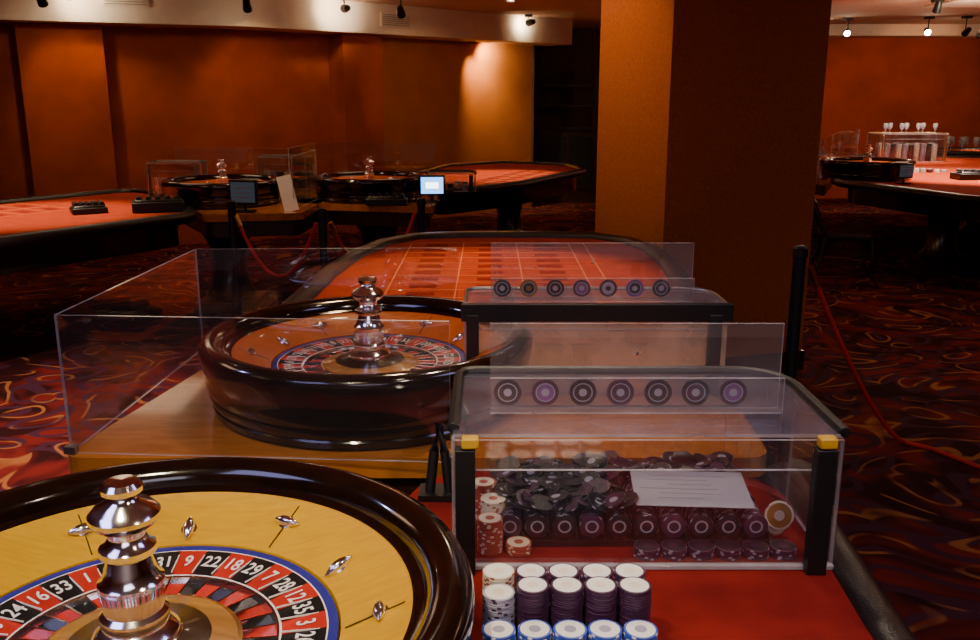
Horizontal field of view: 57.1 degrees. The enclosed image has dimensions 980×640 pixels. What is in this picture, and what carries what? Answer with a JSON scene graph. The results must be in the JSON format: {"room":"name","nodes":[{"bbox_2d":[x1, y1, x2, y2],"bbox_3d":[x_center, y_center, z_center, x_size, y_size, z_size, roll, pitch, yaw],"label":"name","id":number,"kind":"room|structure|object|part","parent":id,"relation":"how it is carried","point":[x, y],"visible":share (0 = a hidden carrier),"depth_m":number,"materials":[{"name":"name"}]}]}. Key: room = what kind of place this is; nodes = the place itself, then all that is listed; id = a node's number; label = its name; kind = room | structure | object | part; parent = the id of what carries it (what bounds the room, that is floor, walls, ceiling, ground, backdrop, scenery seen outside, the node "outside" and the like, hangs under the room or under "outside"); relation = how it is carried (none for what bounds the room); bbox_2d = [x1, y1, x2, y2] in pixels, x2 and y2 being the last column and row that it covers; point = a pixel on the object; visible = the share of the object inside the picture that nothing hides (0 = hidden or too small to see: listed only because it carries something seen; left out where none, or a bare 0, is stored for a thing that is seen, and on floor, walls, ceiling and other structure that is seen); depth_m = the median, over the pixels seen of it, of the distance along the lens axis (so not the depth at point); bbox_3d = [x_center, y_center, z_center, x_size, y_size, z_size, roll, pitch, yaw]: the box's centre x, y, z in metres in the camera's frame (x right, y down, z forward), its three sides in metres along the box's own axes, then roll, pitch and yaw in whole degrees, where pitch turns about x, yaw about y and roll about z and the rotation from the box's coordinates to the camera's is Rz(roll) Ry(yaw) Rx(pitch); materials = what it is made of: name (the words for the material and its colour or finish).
{"room":"games hall","nodes":[
{"label":"games hall","id":0,"kind":"room"},
{"bbox_2d":[0,22,531,244],"bbox_3d":[-2.973,-2.264,10.281,9.070,2.620,1.037,-9,17,-32],"label":"wall","id":1,"kind":"structure","parent":0,"point":[84,107],"depth_m":9.89,"materials":[{"name":"orange paint"}]},
{"bbox_2d":[0,196,979,639],"bbox_3d":[1.000,0.101,6.415,18.000,0.100,20.000,0,14,0],"label":"floor","id":2,"kind":"structure","parent":0,"point":[84,346],"depth_m":5.40,"materials":[{"name":"carpet"}]},
{"bbox_2d":[0,188,319,320],"bbox_3d":[-3.142,-0.257,5.867,2.264,0.859,4.293,12,19,41],"label":"table","id":3,"kind":"object","parent":2,"relation":"on","point":[37,232],"visible":0.73,"depth_m":6.03,"materials":[{"name":"fabric"}]},
{"bbox_2d":[69,200,107,214],"bbox_3d":[-2.720,-0.765,6.096,0.220,0.075,0.200,-8,16,-29],"label":"tray","id":4,"kind":"object","parent":3,"relation":"on","point":[80,208],"visible":1,"depth_m":6.03,"materials":[{"name":"black plastic"}]},
{"bbox_3d":[-3.313,-0.578,5.523,1.872,0.068,3.797,9,17,33],"label":"armrest rail","id":5,"kind":"part","parent":3,"relation":"part of","materials":[{"name":"black leather"}]},
{"bbox_2d":[132,194,184,213],"bbox_3d":[-2.280,-0.804,6.189,0.340,0.105,0.220,-5,15,-19],"label":"tray","id":6,"kind":"object","parent":3,"relation":"on","point":[148,204],"visible":0.98,"depth_m":6.10,"materials":[{"name":"black plastic"}]},
{"bbox_2d":[154,178,165,194],"bbox_3d":[-2.430,-1.040,7.043,0.349,0.151,0.139,0,14,0],"label":"chips","id":7,"kind":"object","parent":3,"relation":"on","point":[158,188],"visible":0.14,"depth_m":6.98,"materials":[{"name":"beige paint"}]},
{"bbox_2d":[146,160,206,197],"bbox_3d":[-2.430,-1.101,7.031,0.430,0.275,0.273,0,14,0],"label":"float","id":8,"kind":"object","parent":3,"relation":"on","point":[154,161],"visible":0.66,"depth_m":6.96,"materials":[{"name":"plastic"}]},
{"bbox_2d":[161,159,279,208],"bbox_3d":[-1.970,-1.024,6.629,0.856,0.319,0.856,0,14,0],"label":"wheel","id":9,"kind":"object","parent":3,"relation":"on","point":[204,191],"visible":0.66,"depth_m":6.38,"materials":[{"name":"brown wood"}]},
{"bbox_2d":[228,179,258,212],"bbox_3d":[-1.668,-0.845,6.117,0.200,0.220,0.090,2,14,10],"label":"monitor","id":10,"kind":"object","parent":3,"relation":"on","point":[244,192],"visible":0.84,"depth_m":6.08,"materials":[{"name":"black plastic"}]},
{"bbox_2d":[276,174,298,210],"bbox_3d":[-1.390,-0.869,6.183,0.158,0.260,0.068,0,14,0],"label":"card","id":11,"kind":"object","parent":3,"relation":"on","point":[285,184],"visible":1,"depth_m":6.18,"materials":[{"name":"beige paper"}]},
{"bbox_2d":[226,200,242,316],"bbox_3d":[-1.650,-0.299,5.851,0.320,0.950,0.320,0,14,0],"label":"barrier post","id":12,"kind":"object","parent":2,"relation":"on","point":[231,204],"visible":0.58,"depth_m":5.81,"materials":[{"name":"black plastic"}]},
{"bbox_2d":[234,214,317,277],"bbox_3d":[-1.332,-0.448,5.609,0.706,0.378,0.031,9,16,31],"label":"rope","id":13,"kind":"object","parent":12,"relation":"attached to","point":[237,218],"visible":1,"depth_m":5.66,"materials":[{"name":"red fabric"}]},
{"bbox_2d":[317,208,328,269],"bbox_3d":[-1.000,-0.203,5.463,0.320,0.950,0.320,0,14,0],"label":"barrier post","id":14,"kind":"object","parent":2,"relation":"on","point":[321,212],"visible":0.41,"depth_m":5.37,"materials":[{"name":"black plastic"}]},
{"bbox_2d":[68,231,766,495],"bbox_3d":[0.013,0.303,3.622,1.640,0.859,3.337,1,14,5],"label":"table","id":15,"kind":"object","parent":2,"relation":"on","point":[181,422],"visible":0.44,"depth_m":2.52,"materials":[{"name":"red fabric"}]},
{"bbox_2d":[63,253,451,463],"bbox_3d":[-0.507,0.043,2.361,0.870,0.315,0.950,0,14,0],"label":"screen","id":16,"kind":"object","parent":15,"relation":"on","point":[69,448],"visible":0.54,"depth_m":1.99,"materials":[{"name":"clear glass"}]},
{"bbox_2d":[198,275,532,449],"bbox_3d":[-0.316,0.042,2.355,0.856,0.319,0.856,0,14,0],"label":"wheel","id":17,"kind":"object","parent":15,"relation":"on","point":[367,369],"depth_m":2.14,"materials":[{"name":"brown wood"}]},
{"bbox_3d":[0.050,-0.208,4.039,1.680,0.068,2.241,0,14,0],"label":"armrest rail","id":18,"kind":"part","parent":15,"relation":"part of","materials":[{"name":"black leather"}]},
{"bbox_2d":[461,286,733,396],"bbox_3d":[0.278,0.052,2.464,0.705,0.247,0.253,0,14,0],"label":"display case","id":19,"kind":"object","parent":15,"relation":"on","point":[715,314],"visible":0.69,"depth_m":2.33,"materials":[{"name":"plastic"}]},
{"bbox_2d":[493,261,669,301],"bbox_3d":[0.266,-0.124,2.341,0.528,0.150,0.032,0,14,0],"label":"chips","id":20,"kind":"object","parent":19,"relation":"on","point":[502,288],"visible":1,"depth_m":2.35,"materials":[{"name":"plastic"}]},
{"bbox_2d":[417,198,425,232],"bbox_3d":[-0.450,-0.336,5.997,0.320,0.950,0.320,0,14,0],"label":"barrier post","id":21,"kind":"object","parent":2,"relation":"on","point":[421,202],"visible":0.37,"depth_m":5.89,"materials":[{"name":"black plastic"}]},
{"bbox_2d":[328,212,415,252],"bbox_3d":[-0.726,-0.467,5.684,0.031,0.378,0.696,13,19,43],"label":"rope","id":22,"kind":"object","parent":21,"relation":"attached to","point":[331,225],"visible":0.31,"depth_m":5.49,"materials":[{"name":"red fabric"}]},
{"bbox_2d":[294,160,586,244],"bbox_3d":[-0.534,-0.970,8.727,2.114,0.859,4.467,6,15,24],"label":"table","id":23,"kind":"object","parent":2,"relation":"on","point":[503,185],"visible":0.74,"depth_m":7.98,"materials":[{"name":"fabric"}]},
{"bbox_2d":[257,154,313,188],"bbox_3d":[-1.740,-1.273,7.720,0.450,0.275,0.293,0,14,0],"label":"float","id":24,"kind":"object","parent":23,"relation":"on","point":[264,155],"visible":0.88,"depth_m":7.65,"materials":[{"name":"plastic"}]},
{"bbox_2d":[264,170,307,188],"bbox_3d":[-1.750,-1.210,7.722,0.349,0.151,0.139,0,14,0],"label":"chips","id":25,"kind":"object","parent":23,"relation":"on","point":[298,179],"visible":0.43,"depth_m":7.66,"materials":[{"name":"beige paint"}]},
{"bbox_2d":[313,156,422,203],"bbox_3d":[-0.930,-1.101,6.940,0.856,0.319,0.856,0,14,0],"label":"wheel","id":26,"kind":"object","parent":23,"relation":"on","point":[348,187],"visible":0.97,"depth_m":6.65,"materials":[{"name":"brown wood"}]},
{"bbox_2d":[365,193,407,204],"bbox_3d":[-0.750,-0.879,6.531,0.300,0.085,0.100,0,14,0],"label":"tray","id":27,"kind":"object","parent":23,"relation":"on","point":[378,199],"visible":1,"depth_m":6.49,"materials":[{"name":"black plastic"}]},
{"bbox_2d":[419,175,444,202],"bbox_3d":[-0.431,-0.978,6.692,0.190,0.200,0.090,-1,14,-5],"label":"monitor","id":28,"kind":"object","parent":23,"relation":"on","point":[429,185],"visible":0.97,"depth_m":6.66,"materials":[{"name":"black plastic"}]},
{"bbox_2d":[426,170,476,191],"bbox_3d":[-0.320,-1.163,7.516,0.420,0.160,0.311,0,14,0],"label":"float","id":29,"kind":"object","parent":23,"relation":"on","point":[470,173],"visible":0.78,"depth_m":7.41,"materials":[{"name":"plastic"}]},
{"bbox_2d":[445,181,467,190],"bbox_3d":[-0.330,-1.118,7.518,0.289,0.072,0.139,0,14,0],"label":"chips","id":30,"kind":"object","parent":23,"relation":"on","point":[457,183],"visible":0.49,"depth_m":7.46,"materials":[{"name":"beige paint"}]},
{"bbox_3d":[-0.135,-1.450,9.019,1.686,0.068,3.389,7,16,26],"label":"armrest rail","id":31,"kind":"part","parent":23,"relation":"part of","materials":[{"name":"black leather"}]},
{"bbox_2d":[534,68,597,202],"bbox_3d":[1.150,-2.826,13.814,0.980,2.000,0.515,0,14,0],"label":"bar cabinet","id":32,"kind":"object","parent":2,"relation":"on","point":[576,145],"visible":0.8,"depth_m":13.66,"materials":[{"name":"brown wood"}]},
{"bbox_2d":[410,461,916,639],"bbox_3d":[-0.223,0.875,1.352,1.754,0.847,1.362,0,14,0],"label":"table","id":33,"kind":"object","parent":2,"relation":"on","point":[716,598],"visible":0.35,"depth_m":1.45,"materials":[{"name":"red fabric"}]},
{"bbox_2d":[0,457,474,639],"bbox_3d":[-0.447,0.348,1.128,0.856,0.319,0.856,0,14,0],"label":"wheel","id":34,"kind":"object","parent":33,"relation":"on","point":[194,548],"depth_m":1.29,"materials":[{"name":"wood"}]},
{"bbox_2d":[418,423,451,501],"bbox_3d":[-0.100,0.278,1.775,0.080,0.146,0.069,0,14,0],"label":"cradle","id":35,"kind":"object","parent":33,"relation":"on","point":[430,491],"visible":0.92,"depth_m":1.77,"materials":[{"name":"black plastic"}]},
{"bbox_2d":[482,563,657,639],"bbox_3d":[0.105,0.421,1.241,0.232,0.122,0.151,0,14,0],"label":"stacks","id":36,"kind":"object","parent":33,"relation":"on","point":[591,605],"visible":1,"depth_m":1.22,"materials":[{"name":"ivory plastic"},{"name":"purple plastic"},{"name":"blue plastic"}]},
{"bbox_2d":[490,450,773,545],"bbox_3d":[0.250,0.325,1.686,0.500,0.092,0.256,0,14,0],"label":"chips","id":37,"kind":"object","parent":33,"relation":"on","point":[550,501],"visible":0.74,"depth_m":1.59,"materials":[{"name":"black plastic"}]},
{"bbox_2d":[630,470,754,508],"bbox_3d":[0.360,0.303,1.619,0.205,0.017,0.119,1,14,3],"label":"paper sheet","id":38,"kind":"object","parent":37,"relation":"on","point":[653,487],"visible":1,"depth_m":1.62,"materials":[{"name":"white paper"}]},
{"bbox_2d":[475,477,796,560],"bbox_3d":[0.245,0.358,1.583,0.580,0.079,0.153,2,14,8],"label":"chips","id":39,"kind":"object","parent":33,"relation":"on","point":[779,515],"visible":0.97,"depth_m":1.55,"materials":[{"name":"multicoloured plastic"}]},
{"bbox_2d":[447,366,850,574],"bbox_3d":[0.258,0.256,1.640,0.655,0.250,0.381,0,14,0],"label":"display case","id":40,"kind":"object","parent":33,"relation":"on","point":[825,455],"visible":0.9,"depth_m":1.48,"materials":[{"name":"plastic"}]},
{"bbox_2d":[494,350,746,413],"bbox_3d":[0.247,0.082,1.517,0.494,0.150,0.032,0,14,0],"label":"chips","id":41,"kind":"object","parent":40,"relation":"on","point":[506,391],"visible":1,"depth_m":1.52,"materials":[{"name":"plastic"}]},
{"bbox_3d":[0.594,0.486,1.255,0.074,0.044,1.361,0,14,2],"label":"armrest rail","id":42,"kind":"part","parent":33,"relation":"part of","materials":[{"name":"leather"}]},
{"bbox_2d":[595,0,831,357],"bbox_3d":[1.264,-1.029,5.326,1.011,2.620,0.798,-4,15,-17],"label":"column","id":43,"kind":"structure","parent":2,"relation":"on","point":[710,111],"depth_m":4.99,"materials":[{"name":"brown paint"}]},
{"bbox_2d":[719,349,804,377],"bbox_3d":[1.264,0.184,5.629,1.041,0.120,0.822,-4,15,-17],"label":"baseboard","id":44,"kind":"structure","parent":43,"relation":"attached to","point":[774,362],"depth_m":5.31,"materials":[{"name":"brown wood"}]},
{"bbox_2d":[753,245,811,484],"bbox_3d":[1.280,0.179,3.827,0.320,1.000,0.320,0,14,0],"label":"barrier post","id":45,"kind":"object","parent":2,"relation":"on","point":[800,252],"visible":0.65,"depth_m":3.81,"materials":[{"name":"black plastic"}]},
{"bbox_2d":[806,265,979,469],"bbox_3d":[2.554,0.282,3.579,2.485,0.920,0.572,6,15,24],"label":"rope","id":46,"kind":"object","parent":45,"relation":"attached to","point":[812,273],"visible":1,"depth_m":3.99,"materials":[{"name":"red fabric"}]},
{"bbox_2d":[807,199,878,288],"bbox_3d":[3.093,-0.718,7.919,0.624,0.776,0.530,4,14,15],"label":"chair","id":47,"kind":"object","parent":2,"relation":"on","point":[865,234],"visible":0.79,"depth_m":7.75,"materials":[{"name":"leather"}]},
{"bbox_3d":[2.868,-0.946,7.924,0.159,0.336,0.510,4,14,15],"label":"backrest","id":48,"kind":"part","parent":47,"relation":"part of","materials":[{"name":"leather"}]},
{"bbox_3d":[3.120,-0.764,7.900,0.440,0.060,0.473,4,14,15],"label":"seat","id":49,"kind":"part","parent":47,"relation":"part of","materials":[{"name":"leather"}]},
{"bbox_2d":[810,255,979,282],"bbox_3d":[4.114,-0.393,8.139,0.340,0.024,3.294,-11,17,-36],"label":"trim","id":50,"kind":"structure","parent":2,"relation":"on","point":[817,256],"depth_m":8.70,"materials":[{"name":"gold metal"}]},
{"bbox_2d":[815,154,979,276],"bbox_3d":[4.923,-1.068,9.123,3.834,0.859,5.632,0,14,0],"label":"table","id":51,"kind":"object","parent":2,"relation":"on","point":[946,202],"visible":0.67,"depth_m":8.21,"materials":[{"name":"black wood"}]},
{"bbox_2d":[820,144,915,181],"bbox_3d":[3.620,-1.524,8.638,0.856,0.319,0.856,0,14,0],"label":"wheel","id":52,"kind":"object","parent":51,"relation":"on","point":[858,168],"depth_m":8.37,"materials":[{"name":"black wood"}]},
{"bbox_2d":[895,163,913,183],"bbox_3d":[3.717,-1.314,8.082,0.170,0.180,0.090,-5,15,-19],"label":"monitor","id":53,"kind":"object","parent":51,"relation":"on","point":[905,170],"visible":1,"depth_m":8.05,"materials":[{"name":"black plastic"}]},
{"bbox_3d":[5.011,-1.452,9.027,3.658,0.068,5.632,0,14,0],"label":"armrest rail","id":54,"kind":"part","parent":51,"relation":"part of","materials":[{"name":"black leather"}]},
{"bbox_2d":[874,143,937,160],"bbox_3d":[5.044,-2.039,10.916,0.709,0.216,0.151,0,14,0],"label":"chips","id":55,"kind":"object","parent":51,"relation":"on","point":[914,151],"visible":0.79,"depth_m":10.85,"materials":[{"name":"beige paint"}]},
{"bbox_2d":[868,132,948,161],"bbox_3d":[5.050,-2.098,10.905,0.810,0.335,0.433,0,14,0],"label":"float","id":56,"kind":"object","parent":51,"relation":"on","point":[869,132],"visible":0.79,"depth_m":10.82,"materials":[{"name":"plastic"}]},
{"bbox_2d":[914,168,946,172],"bbox_3d":[4.544,-1.548,9.302,0.349,0.043,0.061,0,14,0],"label":"chips","id":57,"kind":"object","parent":51,"relation":"on","point":[916,170],"visible":0.94,"depth_m":9.28,"materials":[{"name":"beige paint"}]},
{"bbox_2d":[949,169,979,179],"bbox_3d":[4.600,-1.379,8.519,0.400,0.095,0.200,0,14,0],"label":"tray","id":58,"kind":"object","parent":51,"relation":"on","point":[960,174],"visible":1,"depth_m":8.44,"materials":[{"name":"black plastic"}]},
{"bbox_2d":[937,147,979,154],"bbox_3d":[7.299,-2.010,12.899,2.540,0.859,1.294,2,14,9],"label":"table","id":59,"kind":"object","parent":2,"relation":"on","point":[949,150],"visible":0.02,"depth_m":12.43,"materials":[{"name":"fabric"}]},
{"bbox_2d":[531,28,600,206],"bbox_3d":[1.450,-3.142,13.799,1.900,2.620,1.702,0,14,0],"label":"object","id":60,"kind":"structure","parent":0,"point":[575,63],"depth_m":14.20,"materials":[{"name":"black"}]},
{"bbox_2d":[342,0,979,28],"bbox_3d":[1.000,-2.538,5.757,18.000,0.100,20.000,0,14,0],"label":"ceiling","id":61,"kind":"structure","parent":0,"point":[582,13],"depth_m":10.86,"materials":[{"name":"paint"}]},
{"bbox_2d":[37,0,48,7],"bbox_3d":[-4.000,-2.914,8.005,0.100,0.259,0.156,0,14,0],"label":"spotlight","id":62,"kind":"object","parent":61,"relation":"attached to","point":[41,3],"visible":1,"depth_m":8.02,"materials":[{"name":"black plastic"}]},
{"bbox_2d":[243,0,252,12],"bbox_3d":[-2.300,-3.032,8.487,0.100,0.262,0.163,0,14,0],"label":"spotlight","id":63,"kind":"object","parent":61,"relation":"attached to","point":[247,7],"visible":1,"depth_m":8.47,"materials":[{"name":"black plastic"}]},
{"bbox_2d":[0,0,571,45],"bbox_3d":[-2.726,-3.338,9.852,9.501,0.330,1.376,-9,17,-32],"label":"bulkhead","id":64,"kind":"object","parent":61,"relation":"attached to","point":[293,16],"visible":0.82,"depth_m":9.68,"materials":[{"name":"beige paint"}]},
{"bbox_2d":[102,0,148,6],"bbox_3d":[-3.548,-3.131,8.754,0.420,0.150,0.029,-6,15,-21],"label":"air vent","id":65,"kind":"object","parent":64,"relation":"attached to","point":[132,3],"visible":1,"depth_m":8.76,"materials":[{"name":"white metal"}]},
{"bbox_2d":[380,12,409,27],"bbox_3d":[-1.097,-3.485,10.464,0.420,0.150,0.029,-13,19,-42],"label":"air vent","id":66,"kind":"object","parent":64,"relation":"attached to","point":[386,19],"visible":1,"depth_m":10.44,"materials":[{"name":"white metal"}]},
{"bbox_2d":[340,0,350,12],"bbox_3d":[-1.535,-3.345,9.539,0.130,0.165,0.171,0,14,0],"label":"spotlight","id":67,"kind":"object","parent":61,"relation":"attached to","point":[344,8],"visible":1,"depth_m":9.51,"materials":[{"name":"black plastic"}]},
{"bbox_2d":[397,0,405,18],"bbox_3d":[-0.900,-3.175,9.065,0.100,0.265,0.172,0,14,0],"label":"spotlight","id":68,"kind":"object","parent":61,"relation":"attached to","point":[401,14],"visible":1,"depth_m":9.05,"materials":[{"name":"black metal"}]},
{"bbox_2d":[524,14,535,25],"bbox_3d":[0.521,-3.887,11.673,0.141,0.146,0.166,0,14,0],"label":"spotlight","id":69,"kind":"object","parent":61,"relation":"attached to","point":[528,22],"visible":1,"depth_m":11.64,"materials":[{"name":"black metal"}]},
{"bbox_2d":[843,18,853,36],"bbox_3d":[4.856,-3.976,12.237,0.111,0.246,0.171,0,14,0],"label":"spotlight","id":70,"kind":"object","parent":61,"relation":"attached to","point":[847,32],"visible":1,"depth_m":12.21,"materials":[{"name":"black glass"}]},
{"bbox_2d":[829,24,979,37],"bbox_3d":[5.700,-4.347,13.551,6.800,0.160,0.600,0,14,0],"label":"bulkhead","id":71,"kind":"object","parent":61,"relation":"attached to","point":[835,30],"visible":0.44,"depth_m":13.26,"materials":[{"name":"beige paint"}]},
{"bbox_2d":[924,16,934,35],"bbox_3d":[5.854,-3.927,12.043,0.108,0.246,0.172,0,14,0],"label":"spotlight","id":72,"kind":"object","parent":61,"relation":"attached to","point":[927,31],"visible":1,"depth_m":12.01,"materials":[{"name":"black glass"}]},
{"bbox_2d":[931,0,944,13],"bbox_3d":[4.900,-3.429,9.847,0.100,0.150,0.133,0,14,0],"label":"spotlight","id":73,"kind":"object","parent":61,"relation":"attached to","point":[937,7],"visible":1,"depth_m":9.82,"materials":[{"name":"black metal"}]},
{"bbox_2d":[924,0,979,6],"bbox_3d":[5.500,-3.515,9.945,0.960,0.030,0.960,0,14,0],"label":"frame","id":74,"kind":"object","parent":61,"relation":"attached to","point":[947,3],"visible":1,"depth_m":10.08,"materials":[{"name":"beige paint"}]},
{"bbox_2d":[961,16,972,36],"bbox_3d":[6.300,-3.876,11.879,0.100,0.265,0.172,0,14,0],"label":"spotlight","id":75,"kind":"object","parent":61,"relation":"attached to","point":[964,33],"visible":1,"depth_m":11.88,"materials":[{"name":"black metal"}]},
{"bbox_2d":[815,38,979,197],"bbox_3d":[5.750,-3.239,14.188,6.600,2.620,0.100,0,14,0],"label":"wall","id":76,"kind":"structure","parent":0,"point":[872,84],"depth_m":14.07,"materials":[{"name":"orange painted plaster"}]}
]}

